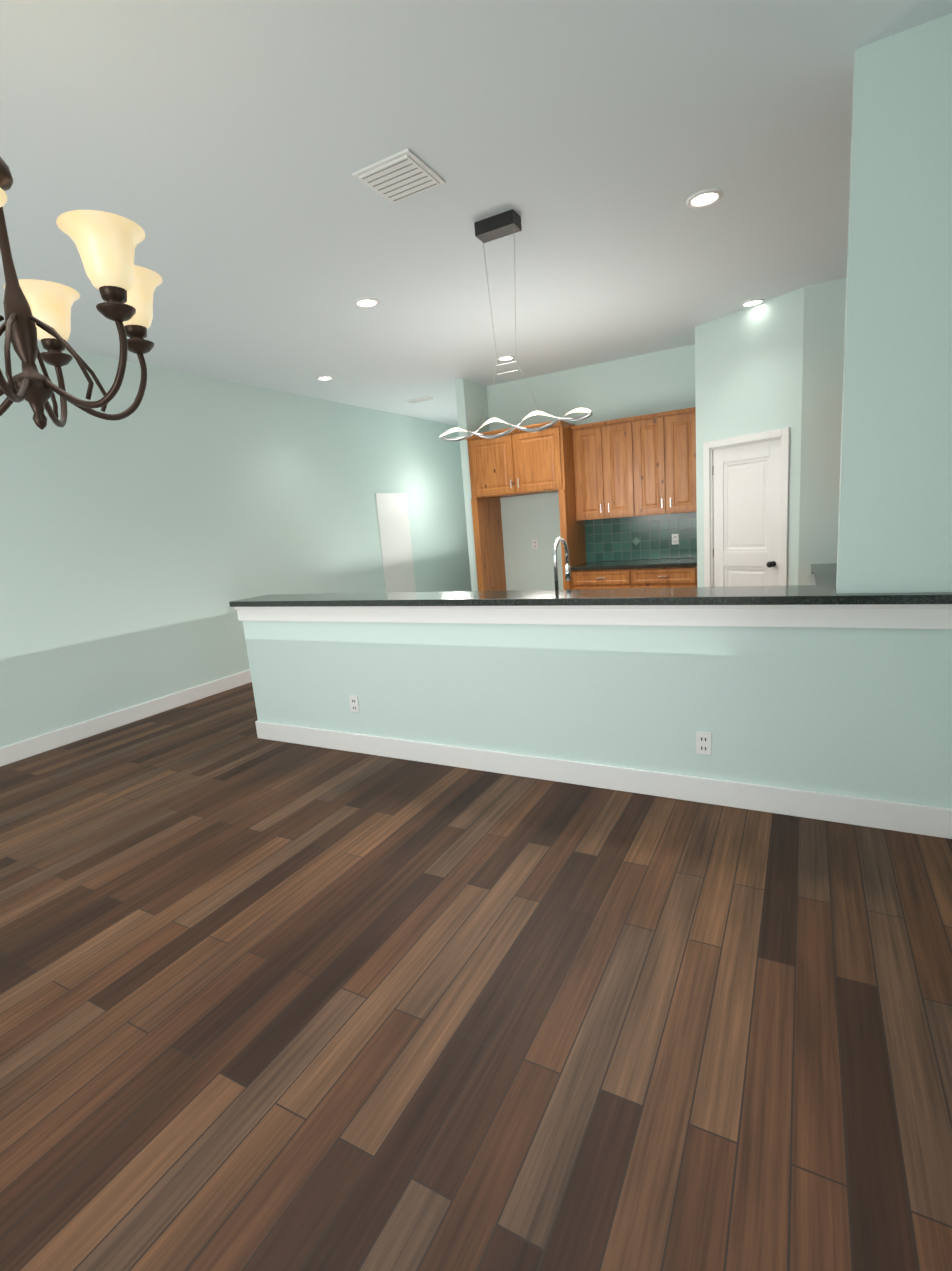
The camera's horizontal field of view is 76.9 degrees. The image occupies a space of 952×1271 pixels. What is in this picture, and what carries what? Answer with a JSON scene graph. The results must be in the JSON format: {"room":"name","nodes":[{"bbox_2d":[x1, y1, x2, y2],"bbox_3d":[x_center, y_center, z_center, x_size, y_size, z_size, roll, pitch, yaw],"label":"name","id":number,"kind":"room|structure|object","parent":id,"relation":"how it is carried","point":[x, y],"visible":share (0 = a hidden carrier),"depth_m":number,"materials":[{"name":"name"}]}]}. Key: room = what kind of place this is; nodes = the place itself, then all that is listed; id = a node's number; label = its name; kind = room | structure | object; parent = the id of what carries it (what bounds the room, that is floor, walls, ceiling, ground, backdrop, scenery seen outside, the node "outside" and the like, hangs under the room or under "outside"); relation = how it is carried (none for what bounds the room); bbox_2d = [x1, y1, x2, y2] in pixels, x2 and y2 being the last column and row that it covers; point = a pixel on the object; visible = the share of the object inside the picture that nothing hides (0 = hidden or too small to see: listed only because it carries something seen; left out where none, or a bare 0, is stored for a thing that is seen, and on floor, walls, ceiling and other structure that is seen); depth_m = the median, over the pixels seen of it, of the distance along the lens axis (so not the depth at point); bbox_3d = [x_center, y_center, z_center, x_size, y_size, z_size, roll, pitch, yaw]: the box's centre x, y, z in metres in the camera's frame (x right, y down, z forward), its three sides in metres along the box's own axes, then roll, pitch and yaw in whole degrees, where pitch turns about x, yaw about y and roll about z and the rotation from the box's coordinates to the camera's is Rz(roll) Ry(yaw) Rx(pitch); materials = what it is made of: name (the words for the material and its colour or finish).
{"room":"dining room","nodes":[
{"label":"dining room","id":0,"kind":"room"},
{"bbox_2d":[0,336,471,747],"bbox_3d":[-3.433,-0.746,5.078,0.200,3.200,13.950,1,12,29],"label":"wall","id":1,"kind":"structure","parent":0,"point":[159,529],"depth_m":5.82,"materials":[{"name":"green paint"}]},
{"bbox_2d":[0,670,251,766],"bbox_3d":[-3.165,0.735,5.394,0.030,0.140,13.750,1,12,29],"label":"baseboard","id":2,"kind":"structure","parent":1,"relation":"attached to","point":[33,746],"depth_m":5.32,"materials":[{"name":"white wood"}]},
{"bbox_2d":[375,493,415,592],"bbox_3d":[-1.163,-1.085,8.992,0.018,2.050,0.750,1,12,29],"label":"door","id":3,"kind":"structure","parent":1,"relation":"attached to","point":[395,536],"depth_m":8.91,"materials":[{"name":"white wood"}]},
{"bbox_2d":[455,378,488,590],"bbox_3d":[0.704,-1.779,8.763,0.110,3.200,3.300,1,12,29],"label":"wall","id":4,"kind":"structure","parent":0,"point":[471,398],"depth_m":7.28,"materials":[{"name":"green paint"}]},
{"bbox_2d":[466,428,521,498],"bbox_3d":[0.326,-2.056,7.302,0.595,0.707,0.648,1,12,29],"label":"upper cabinet","id":5,"kind":"object","parent":4,"relation":"attached to","point":[491,461],"depth_m":7.03,"materials":[{"name":"brown wood"}]},
{"bbox_2d":[0,682,951,1270],"bbox_3d":[-0.513,0.914,3.974,6.450,0.100,14.150,1,12,29],"label":"floor","id":6,"kind":"structure","parent":0,"point":[272,1006],"depth_m":1.89,"materials":[{"name":"brown wood"}]},
{"bbox_2d":[570,567,633,588],"bbox_3d":[1.562,-0.353,7.049,0.693,0.910,0.598,1,12,29],"label":"base cabinet","id":7,"kind":"object","parent":6,"relation":"on","point":[579,579],"depth_m":6.72,"materials":[{"name":"brown wood"}]},
{"bbox_2d":[630,567,696,587],"bbox_3d":[2.171,-0.339,6.717,0.693,0.910,0.598,1,12,29],"label":"base cabinet","id":8,"kind":"object","parent":6,"relation":"on","point":[644,577],"depth_m":6.39,"materials":[{"name":"brown wood"}]},
{"bbox_2d":[570,559,696,570],"bbox_3d":[1.823,-0.810,6.784,1.386,0.038,0.623,1,12,29],"label":"countertop","id":9,"kind":"structure","parent":8,"relation":"on","point":[607,564],"depth_m":6.67,"materials":[{"name":"black stone"}]},
{"bbox_2d":[809,572,836,588],"bbox_3d":[2.644,-0.067,4.173,0.704,1.250,0.927,1,12,29],"label":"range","id":10,"kind":"object","parent":6,"relation":"on","point":[822,578],"depth_m":4.26,"materials":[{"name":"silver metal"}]},
{"bbox_2d":[0,0,951,425],"bbox_3d":[-0.773,-2.318,3.360,6.450,0.100,14.150,1,12,29],"label":"ceiling","id":11,"kind":"structure","parent":0,"point":[220,152],"depth_m":2.85,"materials":[{"name":"paint"}]},
{"bbox_2d":[0,157,161,429],"bbox_3d":[-1.310,-1.232,1.620,0.794,1.295,0.810,1,12,29],"label":"chandelier","id":12,"kind":"object","parent":11,"relation":"hanging from","point":[106,243],"visible":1,"depth_m":1.67,"materials":[{"name":"brown metal"}]},
{"bbox_2d":[316,376,333,380],"bbox_3d":[-1.638,-2.789,6.506,0.190,0.011,0.190,1,12,29],"label":"recessed light","id":13,"kind":"object","parent":11,"relation":"in","point":[324,378],"visible":0.96,"depth_m":6.50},
{"bbox_2d":[354,298,379,307],"bbox_3d":[-0.809,-2.464,4.447,0.190,0.011,0.190,1,12,29],"label":"recessed light","id":14,"kind":"object","parent":11,"relation":"in","point":[365,302],"visible":0.98,"depth_m":4.44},
{"bbox_2d":[352,148,444,203],"bbox_3d":[-0.366,-2.199,2.890,0.320,0.020,0.320,1,12,29],"label":"ceiling vent","id":15,"kind":"object","parent":11,"relation":"in","point":[401,175],"visible":1,"depth_m":2.86,"materials":[{"name":"grey metal"}]},
{"bbox_2d":[405,396,433,402],"bbox_3d":[-0.757,-3.139,8.002,0.340,0.020,0.180,1,12,29],"label":"ceiling vent","id":16,"kind":"object","parent":11,"relation":"in","point":[420,399],"visible":1,"depth_m":7.96,"materials":[{"name":"grey metal"}]},
{"bbox_2d":[474,209,521,251],"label":"pendant light","id":17,"kind":"object","parent":11,"relation":"hanging from","point":[503,224],"depth_m":3.36,"materials":[{"name":"black metal"}]},
{"bbox_2d":[497,355,514,360],"bbox_3d":[0.310,-2.905,6.292,0.190,0.011,0.190,1,12,29],"label":"recessed light","id":18,"kind":"object","parent":11,"relation":"in","point":[504,358],"visible":0.96,"depth_m":6.28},
{"bbox_2d":[439,359,591,440],"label":"pendant light","id":19,"kind":"object","parent":11,"relation":"hanging from","point":[577,410],"depth_m":3.53,"materials":[{"name":"white"}]},
{"bbox_2d":[686,189,722,208],"bbox_3d":[1.267,-2.418,3.325,0.190,0.011,0.190,1,12,29],"label":"recessed light","id":20,"kind":"object","parent":11,"relation":"in","point":[704,197],"visible":0.98,"depth_m":3.32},
{"bbox_2d":[741,298,764,306],"bbox_3d":[2.376,-2.854,5.153,0.190,0.011,0.190,1,12,29],"label":"recessed light","id":21,"kind":"object","parent":11,"relation":"in","point":[752,302],"visible":1,"depth_m":5.14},
{"bbox_2d":[486,344,696,589],"bbox_3d":[2.156,-1.538,6.882,4.250,3.200,0.150,1,12,29],"label":"wall","id":22,"kind":"structure","parent":0,"point":[653,382],"depth_m":7.16,"materials":[{"name":"green paint"}]},
{"bbox_2d":[514,423,573,494],"bbox_3d":[0.848,-2.044,7.017,0.595,0.707,0.648,1,12,29],"label":"upper cabinet","id":23,"kind":"object","parent":22,"relation":"attached to","point":[543,460],"depth_m":6.74,"materials":[{"name":"brown wood"}]},
{"bbox_2d":[570,421,605,522],"bbox_3d":[1.357,-1.885,6.960,0.355,1.055,0.328,1,12,29],"label":"upper cabinet","id":24,"kind":"object","parent":22,"relation":"attached to","point":[589,457],"depth_m":6.82,"materials":[{"name":"brown wood"}]},
{"bbox_2d":[602,417,637,518],"bbox_3d":[1.661,-1.877,6.795,0.338,1.055,0.328,1,12,29],"label":"upper cabinet","id":25,"kind":"object","parent":22,"relation":"attached to","point":[625,488],"depth_m":6.65,"materials":[{"name":"brown wood"}]},
{"bbox_2d":[634,412,665,518],"bbox_3d":[1.958,-1.871,6.633,0.338,1.055,0.328,1,12,29],"label":"upper cabinet","id":26,"kind":"object","parent":22,"relation":"attached to","point":[649,430],"depth_m":6.49,"materials":[{"name":"brown wood"}]},
{"bbox_2d":[666,407,696,514],"bbox_3d":[2.262,-1.864,6.467,0.355,1.055,0.328,1,12,29],"label":"upper cabinet","id":27,"kind":"object","parent":22,"relation":"attached to","point":[681,423],"depth_m":6.34,"materials":[{"name":"brown wood"}]},
{"bbox_2d":[243,13,951,808],"bbox_3d":[0.146,-0.723,3.443,4.450,3.200,0.120,1,12,29],"label":"wall","id":28,"kind":"structure","parent":0,"point":[865,713],"depth_m":2.77,"materials":[{"name":"green paint"}]},
{"bbox_2d":[349,695,359,712],"bbox_3d":[-0.853,0.480,4.200,0.075,0.120,0.007,1,12,29],"label":"outlet","id":29,"kind":"object","parent":28,"relation":"attached to","point":[354,704],"depth_m":4.20,"materials":[{"name":"white plastic"}]},
{"bbox_2d":[229,585,951,606],"bbox_3d":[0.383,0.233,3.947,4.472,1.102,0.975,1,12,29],"label":"countertop","id":30,"kind":"structure","parent":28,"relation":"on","point":[790,595],"depth_m":3.20,"materials":[{"name":"black stone"}]},
{"bbox_2d":[553,537,570,589],"bbox_3d":[0.506,-0.389,3.789,0.133,0.456,0.255,1,12,29],"label":"faucet","id":31,"kind":"object","parent":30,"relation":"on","point":[567,565],"visible":0.67,"depth_m":3.70,"materials":[{"name":"silver metal"}]},
{"bbox_2d":[234,604,951,628],"bbox_3d":[0.172,-0.136,3.548,4.478,0.113,0.152,1,12,29],"label":"trim","id":32,"kind":"structure","parent":28,"relation":"attached to","point":[909,616],"depth_m":3.09,"materials":[{"name":"white wood"}]},
{"bbox_2d":[255,721,951,838],"bbox_3d":[0.219,0.789,3.678,4.446,0.140,0.024,1,12,29],"label":"baseboard","id":33,"kind":"structure","parent":28,"relation":"attached to","point":[901,817],"depth_m":3.26,"materials":[{"name":"white wood"}]},
{"bbox_2d":[696,731,711,754],"bbox_3d":[1.177,0.556,3.100,0.075,0.120,0.007,1,12,29],"label":"outlet","id":34,"kind":"object","parent":28,"relation":"attached to","point":[703,743],"depth_m":3.10,"materials":[{"name":"white plastic"}]},
{"bbox_2d":[695,278,845,586],"bbox_3d":[2.985,-1.381,5.705,1.660,3.200,1.150,1,12,29],"label":"wall","id":35,"kind":"structure","parent":0,"point":[775,363],"depth_m":5.16,"materials":[{"name":"green paint"}]},
{"bbox_2d":[703,427,789,586],"bbox_3d":[2.551,-0.800,5.718,0.756,2.125,0.472,1,12,29],"label":"pantry door","id":36,"kind":"structure","parent":35,"relation":"in","point":[746,529],"depth_m":5.63,"materials":[{"name":"white wood"}]}
]}

